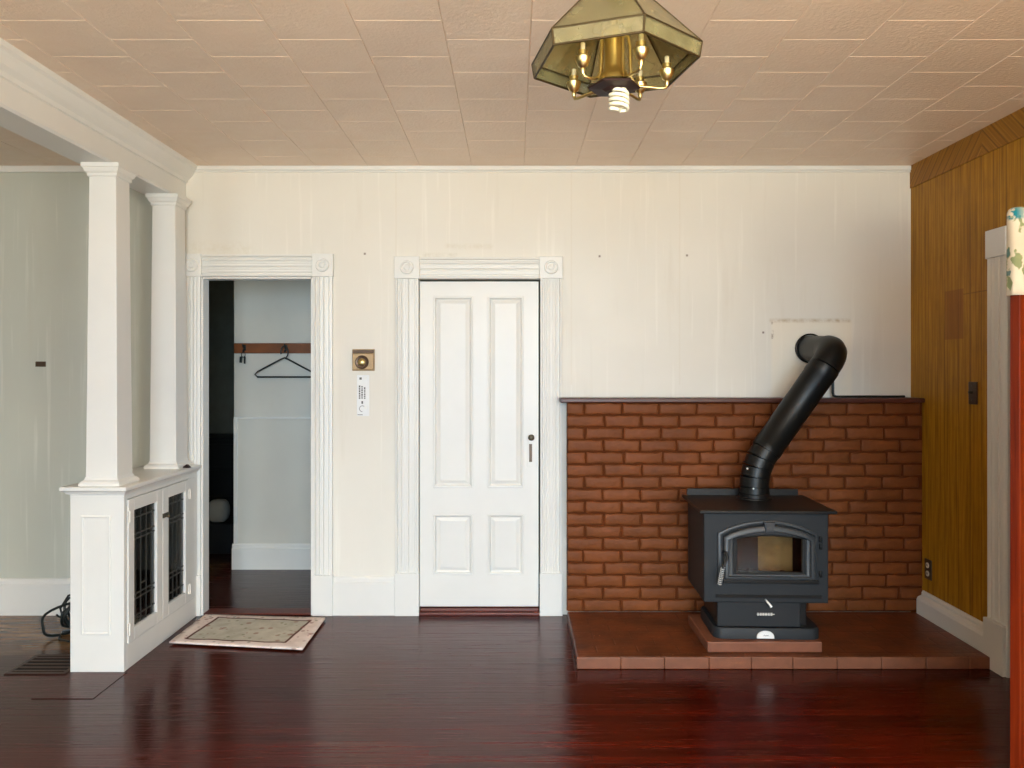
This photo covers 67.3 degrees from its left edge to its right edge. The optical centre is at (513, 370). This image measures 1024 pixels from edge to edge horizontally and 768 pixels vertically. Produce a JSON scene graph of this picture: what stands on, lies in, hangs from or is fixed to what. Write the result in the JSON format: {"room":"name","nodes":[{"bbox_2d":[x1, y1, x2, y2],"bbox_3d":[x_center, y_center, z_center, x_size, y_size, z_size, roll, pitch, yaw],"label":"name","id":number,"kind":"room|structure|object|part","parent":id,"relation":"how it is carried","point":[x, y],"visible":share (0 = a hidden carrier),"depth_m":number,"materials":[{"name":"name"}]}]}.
{"room":"living room","nodes":[
{"label":"living room","id":0,"kind":"room"},
{"bbox_2d":[209,280,233,433],"bbox_3d":[-2.850,0.117,6.430,1.700,2.735,3.340,0,0,0],"label":"wall","id":1,"kind":"structure","parent":0,"point":[221,292],"depth_m":8.00,"materials":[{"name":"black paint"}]},
{"bbox_2d":[234,280,310,543],"bbox_3d":[-1.450,0.117,5.315,1.300,2.735,1.110,0,0,0],"label":"wall","id":2,"kind":"structure","parent":0,"point":[274,455],"depth_m":5.77,"materials":[{"name":"grey paint"}]},
{"bbox_2d":[232,544,310,569],"bbox_3d":[-1.505,1.390,5.759,1.210,0.190,0.022,0,0,0],"label":"baseboard","id":3,"kind":"structure","parent":2,"relation":"attached to","point":[244,556],"depth_m":5.75,"materials":[{"name":"white paint"}]},
{"bbox_2d":[234,343,310,352],"bbox_3d":[-1.522,-0.170,5.736,1.145,0.076,0.067,0,0,0],"label":"rail","id":4,"kind":"object","parent":2,"relation":"attached to","point":[238,347],"visible":0.52,"depth_m":5.75,"materials":[{"name":"brown wood"}]},
{"bbox_2d":[239,352,245,363],"bbox_3d":[-2.018,-0.098,5.718,0.046,0.090,0.008,0,0,0],"label":"ring","id":5,"kind":"object","parent":4,"relation":"hanging from","point":[241,357],"visible":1,"depth_m":5.71,"materials":[{"name":"black metal"}]},
{"bbox_2d":[254,346,310,377],"bbox_3d":[-1.703,-0.069,5.706,0.449,0.241,0.013,0,0,0],"label":"clothes hanger","id":6,"kind":"object","parent":4,"relation":"hanging from","point":[286,358],"visible":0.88,"depth_m":5.70,"materials":[{"name":"black plastic"}]},
{"bbox_2d":[234,417,310,543],"bbox_3d":[-1.500,0.820,5.763,1.200,0.950,0.014,0,0,0],"label":"trim","id":7,"kind":"structure","parent":2,"relation":"attached to","point":[235,418],"depth_m":5.76,"materials":[{"name":"white paint"}]},
{"bbox_2d":[0,172,910,613],"bbox_3d":[-1.790,0.117,4.725,8.620,2.735,0.070,0,0,0],"label":"wall","id":8,"kind":"structure","parent":0,"point":[675,284],"depth_m":4.69,"materials":[{"name":"beige paint"}]},
{"bbox_2d":[0,578,69,615],"bbox_3d":[-4.025,1.375,4.679,3.950,0.220,0.022,0,0,0],"label":"baseboard","id":9,"kind":"structure","parent":8,"relation":"attached to","point":[18,596],"depth_m":4.67,"materials":[{"name":"white paint"}]},
{"bbox_2d":[35,361,45,366],"bbox_3d":[-2.885,-0.042,4.687,0.064,0.032,0.004,0,0,0],"label":"wall jack","id":10,"kind":"object","parent":8,"relation":"attached to","point":[37,363],"visible":1,"depth_m":4.68,"materials":[{"name":"brown plastic"}]},
{"bbox_2d":[0,166,84,171],"bbox_3d":[-4.085,-1.230,4.682,3.830,0.040,0.016,0,0,0],"label":"trim","id":11,"kind":"structure","parent":8,"relation":"attached to","point":[2,168],"depth_m":4.67,"materials":[{"name":"white paint"}]},
{"bbox_2d":[0,38,197,197],"bbox_3d":[-2.042,-1.140,1.045,0.235,0.220,7.290,0,0,0],"label":"ceiling beam","id":12,"kind":"structure","parent":8,"relation":"attached to","point":[37,104],"depth_m":3.50,"materials":[{"name":"white paint"}]},
{"bbox_2d":[204,608,310,614],"bbox_3d":[-1.561,1.479,4.728,0.654,0.012,0.105,0,0,0],"label":"trim","id":13,"kind":"structure","parent":8,"relation":"attached to","point":[223,611],"depth_m":4.71,"materials":[{"name":"brown wood"}]},
{"bbox_2d":[185,254,333,615],"bbox_3d":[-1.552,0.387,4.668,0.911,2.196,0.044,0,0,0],"label":"trim","id":14,"kind":"structure","parent":8,"relation":"attached to","point":[320,267],"depth_m":4.67,"materials":[{"name":"white paint"}]},
{"bbox_2d":[357,375,368,415],"bbox_3d":[-0.920,0.150,4.687,0.076,0.250,0.006,0,0,0],"label":"wall label","id":15,"kind":"object","parent":8,"relation":"attached to","point":[362,380],"visible":1,"depth_m":4.69,"materials":[{"name":"white paper"}]},
{"bbox_2d":[333,576,393,615],"bbox_3d":[-0.910,1.369,4.679,0.380,0.232,0.022,0,0,0],"label":"baseboard","id":16,"kind":"structure","parent":8,"relation":"attached to","point":[352,595],"depth_m":4.67,"materials":[{"name":"white paint"}]},
{"bbox_2d":[352,349,374,370],"bbox_3d":[-0.917,-0.067,4.665,0.136,0.132,0.051,0,0,0],"label":"thermostat","id":17,"kind":"object","parent":8,"relation":"attached to","point":[362,359],"visible":1,"depth_m":4.66,"materials":[{"name":"gold metal"}]},
{"bbox_2d":[420,282,538,605],"bbox_3d":[-0.213,0.446,4.702,0.726,1.986,0.069,0,0,0],"label":"door","id":18,"kind":"structure","parent":8,"relation":"in","point":[479,341],"depth_m":4.70,"materials":[{"name":"white paint"}]},
{"bbox_3d":[0.101,0.481,4.700,0.040,0.210,0.004,0,0,0],"label":"lock plate","id":19,"kind":"part","parent":18,"relation":"part of","materials":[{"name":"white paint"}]},
{"bbox_2d":[419,606,539,615],"bbox_3d":[-0.210,1.466,4.713,0.740,0.038,0.095,0,0,0],"label":"trim","id":20,"kind":"structure","parent":8,"relation":"attached to","point":[424,610],"depth_m":4.68,"materials":[{"name":"brown wood"}]},
{"bbox_2d":[194,166,910,171],"bbox_3d":[0.235,-1.230,4.682,4.370,0.040,0.016,0,0,0],"label":"trim","id":21,"kind":"structure","parent":8,"relation":"attached to","point":[199,168],"depth_m":4.67,"materials":[{"name":"white paint"}]},
{"bbox_2d":[559,397,924,610],"bbox_3d":[1.347,0.792,4.606,2.150,1.264,0.167,0,0,0],"label":"brick surround","id":22,"kind":"object","parent":8,"relation":"attached to","point":[631,461],"visible":0.76,"depth_m":4.55,"materials":[{"name":"brick"}]},
{"bbox_2d":[831,382,904,397],"bbox_3d":[2.136,0.043,4.627,0.455,0.237,0.032,0,0,-4],"label":"rod","id":23,"kind":"object","parent":22,"relation":"on","point":[832,385],"visible":0.81,"depth_m":4.62,"materials":[{"name":"metal"}]},
{"bbox_2d":[394,256,562,615],"bbox_3d":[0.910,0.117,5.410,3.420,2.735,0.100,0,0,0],"label":"door frame","id":24,"kind":"structure","parent":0,"point":[420,280],"depth_m":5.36,"materials":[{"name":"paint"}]},
{"bbox_2d":[0,554,1009,767],"bbox_3d":[-1.040,1.535,2.700,10.120,0.100,10.800,0,0,0],"label":"floor","id":25,"kind":"structure","parent":0,"point":[363,691],"depth_m":3.36,"materials":[{"name":"brown wood"}]},
{"bbox_2d":[4,654,69,674],"bbox_3d":[-2.345,1.482,3.890,0.300,0.005,0.260,0,0,0],"label":"floor vent","id":26,"kind":"object","parent":25,"relation":"in","point":[39,664],"visible":0.72,"depth_m":3.85,"materials":[{"name":"brown metal"}]},
{"bbox_2d":[40,594,69,641],"bbox_3d":[-2.485,1.357,4.401,0.318,0.255,0.412,0,0,0],"label":"cable coil","id":27,"kind":"object","parent":25,"relation":"on","point":[64,622],"visible":0.1,"depth_m":4.30,"materials":[{"name":"black plastic"}]},
{"bbox_2d":[31,672,126,698],"bbox_3d":[-2.045,1.484,3.634,0.280,0.002,0.308,0,0,0],"label":"trim","id":28,"kind":"structure","parent":25,"relation":"on","point":[74,685],"depth_m":3.62,"materials":[{"name":"brown wood"}]},
{"bbox_2d":[59,465,200,671],"bbox_3d":[-2.050,1.026,4.203,0.336,0.918,0.904,0,0,0],"label":"base cabinet","id":29,"kind":"object","parent":25,"relation":"on","point":[133,545],"visible":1,"depth_m":3.85,"materials":[{"name":"white paint"}]},
{"bbox_3d":[-2.059,1.006,3.787,0.143,0.587,0.009,0,0,0],"label":"panel","id":30,"kind":"part","parent":29,"relation":"part of","materials":[{"name":"white paint"}]},
{"bbox_2d":[78,162,138,485],"bbox_3d":[-2.043,-0.232,3.885,0.202,1.597,0.202,0,0,0],"label":"square column","id":31,"kind":"structure","parent":29,"relation":"on","point":[109,390],"depth_m":3.81,"materials":[{"name":"white paint"}]},
{"bbox_3d":[-2.043,0.546,3.885,0.202,0.042,0.202,0,0,0],"label":"moulding","id":32,"kind":"part","parent":31,"relation":"part of","materials":[{"name":"white paint"}]},
{"bbox_3d":[-1.933,0.997,4.006,0.003,0.590,0.246,0,0,0],"label":"glass pane","id":33,"kind":"part","parent":29,"relation":"part of","materials":[{"name":"black glass"}]},
{"bbox_3d":[-1.929,0.999,4.008,0.026,0.717,0.369,0,0,0],"label":"door","id":34,"kind":"part","parent":29,"relation":"part of","materials":[{"name":"white paint"}]},
{"bbox_2d":[144,193,192,468],"bbox_3d":[-2.043,-0.232,4.552,0.202,1.597,0.202,0,0,0],"label":"square column","id":35,"kind":"structure","parent":29,"relation":"on","point":[168,387],"depth_m":4.48,"materials":[{"name":"white paint"}]},
{"bbox_3d":[-2.043,0.546,4.552,0.202,0.042,0.202,0,0,0],"label":"moulding","id":36,"kind":"part","parent":35,"relation":"part of","materials":[{"name":"white paint"}]},
{"bbox_3d":[-1.929,0.999,4.367,0.026,0.717,0.341,0,0,0],"label":"door","id":37,"kind":"part","parent":29,"relation":"part of","materials":[{"name":"white paint"}]},
{"bbox_3d":[-1.933,0.997,4.378,0.003,0.590,0.220,0,0,0],"label":"glass pane","id":38,"kind":"part","parent":29,"relation":"part of","materials":[{"name":"black glass"}]},
{"bbox_2d":[209,434,233,515],"bbox_3d":[-2.850,1.050,7.320,0.940,0.870,0.500,0,0,0],"label":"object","id":39,"kind":"object","parent":25,"relation":"on","point":[221,446],"visible":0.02,"depth_m":7.09,"materials":[{"name":"black wood"}]},
{"bbox_3d":[-2.850,0.780,7.093,0.820,0.210,0.014,0,0,0],"label":"drawer","id":40,"kind":"part","parent":39,"relation":"part of","materials":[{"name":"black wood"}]},
{"bbox_3d":[-2.850,1.020,7.093,0.820,0.210,0.014,0,0,0],"label":"drawer","id":41,"kind":"part","parent":39,"relation":"part of","materials":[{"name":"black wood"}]},
{"bbox_3d":[-2.850,1.260,7.093,0.820,0.210,0.014,0,0,0],"label":"drawer","id":42,"kind":"part","parent":39,"relation":"part of","materials":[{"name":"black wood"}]},
{"bbox_2d":[209,516,233,553],"bbox_3d":[-2.440,1.365,6.420,0.440,0.240,0.360,0,0,0],"label":"storage box","id":43,"kind":"object","parent":25,"relation":"on","point":[221,534],"visible":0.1,"depth_m":6.24,"materials":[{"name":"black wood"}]},
{"bbox_2d":[209,499,229,521],"bbox_3d":[-2.430,1.149,6.330,0.170,0.190,0.140,0,0,0],"label":"cushion","id":44,"kind":"object","parent":43,"relation":"on","point":[219,509],"visible":0.92,"depth_m":6.27,"materials":[{"name":"fabric"}]},
{"bbox_2d":[169,614,324,649],"bbox_3d":[-1.489,1.470,4.359,0.803,0.012,0.509,0,0,6],"label":"floor mat","id":45,"kind":"object","parent":25,"relation":"on","point":[253,631],"visible":1,"depth_m":4.32,"materials":[{"name":"beige fabric"}]},
{"bbox_2d":[567,612,989,668],"bbox_3d":[1.343,1.454,4.187,2.059,0.060,0.722,0,0,0],"label":"hearth","id":46,"kind":"object","parent":25,"relation":"on","point":[600,640],"visible":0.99,"depth_m":3.99,"materials":[{"name":"tile"}]},
{"bbox_2d":[688,615,821,651],"bbox_3d":[1.268,1.396,4.105,0.580,0.054,0.440,0,0,0],"label":"board","id":47,"kind":"object","parent":46,"relation":"on","point":[711,644],"visible":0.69,"depth_m":3.88,"materials":[{"name":"tile"}]},
{"bbox_2d":[682,488,836,639],"bbox_3d":[1.292,1.019,4.105,0.686,0.699,0.554,0,0,2],"label":"wood stove","id":48,"kind":"object","parent":47,"relation":"on","point":[755,567],"visible":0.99,"depth_m":3.93,"materials":[{"name":"grey paint"}]},
{"bbox_3d":[1.254,1.234,3.957,0.421,0.150,0.048,0,0,2],"label":"ash drawer","id":49,"kind":"part","parent":48,"relation":"part of","materials":[{"name":"grey paint"}]},
{"bbox_3d":[1.292,0.713,4.127,0.686,0.016,0.505,0,0,2],"label":"plate","id":50,"kind":"part","parent":48,"relation":"part of","materials":[{"name":"black metal"}]},
{"bbox_2d":[736,333,846,500],"bbox_3d":[1.562,0.240,4.426,0.653,0.936,0.524,0,0,0],"label":"pipe","id":51,"kind":"object","parent":48,"relation":"on","point":[826,356],"visible":1,"depth_m":4.21,"materials":[{"name":"metal"}]},
{"bbox_2d":[0,0,1023,165],"bbox_3d":[-1.040,-1.310,2.700,10.120,0.120,10.800,0,0,0],"label":"ceiling","id":52,"kind":"structure","parent":0,"point":[216,82],"depth_m":3.27,"materials":[{"name":"tile"}]},
{"bbox_2d":[531,0,702,112],"bbox_3d":[0.250,-0.949,1.922,0.411,0.602,0.426,0,0,0],"label":"ceiling lamp","id":53,"kind":"object","parent":52,"relation":"hanging from","point":[677,48],"visible":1,"depth_m":1.90,"materials":[{"name":"gold glass"}]},
{"bbox_3d":[0.071,-0.776,1.887,0.008,0.036,0.214,0,0,-11],"label":"skirt panel","id":54,"kind":"part","parent":53,"relation":"part of","materials":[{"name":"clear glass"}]},
{"bbox_3d":[0.136,-0.875,1.900,0.140,0.163,0.214,0,0,-11],"label":"roof panel","id":55,"kind":"part","parent":53,"relation":"part of","materials":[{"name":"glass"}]},
{"bbox_3d":[0.130,-0.776,2.060,0.214,0.036,0.008,0,0,-41],"label":"skirt panel","id":56,"kind":"part","parent":53,"relation":"part of","materials":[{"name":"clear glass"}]},
{"bbox_3d":[0.144,-0.875,2.036,0.193,0.163,0.194,0,0,0],"label":"roof panel","id":57,"kind":"part","parent":53,"relation":"part of","materials":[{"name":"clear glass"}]},
{"bbox_3d":[0.196,-0.779,1.986,0.008,0.135,0.123,0,0,-40],"label":"arm","id":58,"kind":"part","parent":53,"relation":"part of","materials":[{"name":"gold metal"}]},
{"bbox_3d":[0.198,-0.779,1.887,0.081,0.135,0.008,0,0,-34],"label":"arm","id":59,"kind":"part","parent":53,"relation":"part of","materials":[{"name":"gold metal"}]},
{"bbox_3d":[0.212,-0.875,1.812,0.214,0.163,0.140,0,0,19],"label":"roof panel","id":60,"kind":"part","parent":53,"relation":"part of","materials":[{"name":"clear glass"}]},
{"bbox_3d":[0.250,-0.704,1.922,0.134,0.014,0.116,0,0,0],"label":"drip plate","id":61,"kind":"part","parent":53,"relation":"part of","materials":[{"name":"brown metal"}]},
{"bbox_3d":[0.280,-0.777,1.854,0.008,0.139,0.104,0,0,-23],"label":"arm","id":62,"kind":"part","parent":53,"relation":"part of","materials":[{"name":"gold metal"}]},
{"bbox_3d":[0.300,-0.779,1.990,0.008,0.135,0.124,0,0,36],"label":"arm","id":63,"kind":"part","parent":53,"relation":"part of","materials":[{"name":"gold metal"}]},
{"bbox_3d":[0.331,-0.778,1.934,0.119,0.137,0.008,0,0,-8],"label":"arm","id":64,"kind":"part","parent":53,"relation":"part of","materials":[{"name":"gold metal"}]},
{"bbox_3d":[0.364,-0.875,1.944,0.140,0.163,0.214,0,0,-11],"label":"roof panel","id":65,"kind":"part","parent":53,"relation":"part of","materials":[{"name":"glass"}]},
{"bbox_3d":[0.326,-0.875,1.834,0.214,0.163,0.140,0,0,-41],"label":"roof panel","id":66,"kind":"part","parent":53,"relation":"part of","materials":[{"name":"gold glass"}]},
{"bbox_3d":[0.370,-0.776,1.784,0.214,0.036,0.008,0,0,-41],"label":"skirt panel","id":67,"kind":"part","parent":53,"relation":"part of","materials":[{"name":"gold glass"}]},
{"bbox_3d":[0.429,-0.776,1.957,0.008,0.036,0.214,0,0,-11],"label":"skirt panel","id":68,"kind":"part","parent":53,"relation":"part of","materials":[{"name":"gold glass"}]},
{"bbox_2d":[911,137,1023,621],"bbox_3d":[2.470,0.117,1.045,0.100,2.735,7.290,0,0,0],"label":"wall","id":69,"kind":"structure","parent":0,"point":[952,211],"depth_m":4.21,"materials":[{"name":"brown wood"}]},
{"bbox_2d":[925,558,931,580],"bbox_3d":[2.413,1.157,4.485,0.012,0.116,0.072,0,0,0],"label":"power outlet","id":70,"kind":"object","parent":69,"relation":"attached to","point":[928,563],"visible":1,"depth_m":4.48,"materials":[{"name":"brown plastic"}]},
{"bbox_2d":[916,590,982,652],"bbox_3d":[2.398,1.390,4.210,0.044,0.190,0.660,0,0,0],"label":"baseboard","id":71,"kind":"structure","parent":69,"relation":"attached to","point":[960,624],"depth_m":4.19,"materials":[{"name":"white paint"}]},
{"bbox_2d":[910,107,1023,188],"bbox_3d":[2.417,-1.181,1.045,0.006,0.137,7.290,0,0,0],"label":"trim","id":72,"kind":"structure","parent":69,"relation":"attached to","point":[1010,128],"depth_m":4.07,"materials":[{"name":"brown wood"}]},
{"bbox_2d":[968,382,977,404],"bbox_3d":[2.405,0.116,4.045,0.029,0.118,0.074,0,0,0],"label":"light switch","id":73,"kind":"object","parent":69,"relation":"attached to","point":[972,386],"visible":1,"depth_m":4.04,"materials":[{"name":"brown metal"}]},
{"bbox_2d":[983,226,1006,676],"bbox_3d":[2.390,0.390,3.295,0.046,2.190,1.182,0,0,0],"label":"trim","id":74,"kind":"structure","parent":69,"relation":"attached to","point":[994,624],"depth_m":3.80,"materials":[{"name":"white paint"}]},
{"bbox_2d":[1006,296,1009,677],"bbox_3d":[2.453,0.460,3.295,0.135,2.050,0.870,0,0,0],"label":"trim","id":75,"kind":"structure","parent":69,"relation":"attached to","point":[1007,297],"depth_m":3.72,"materials":[{"name":"white paint"}]},
{"bbox_2d":[1010,295,1023,767],"bbox_3d":[2.043,0.464,2.758,0.734,2.018,0.048,0,0,-23],"label":"door","id":76,"kind":"structure","parent":69,"relation":"in","point":[1016,301],"depth_m":2.61,"materials":[{"name":"red wood"}]},
{"bbox_2d":[1006,207,1023,295],"bbox_3d":[2.006,-0.408,2.743,0.696,0.301,0.084,0,0,-23],"label":"draped cloth","id":77,"kind":"object","parent":76,"relation":"hanging from","point":[1014,249],"visible":0.98,"depth_m":2.60,"materials":[{"name":"white fabric"}]}
]}

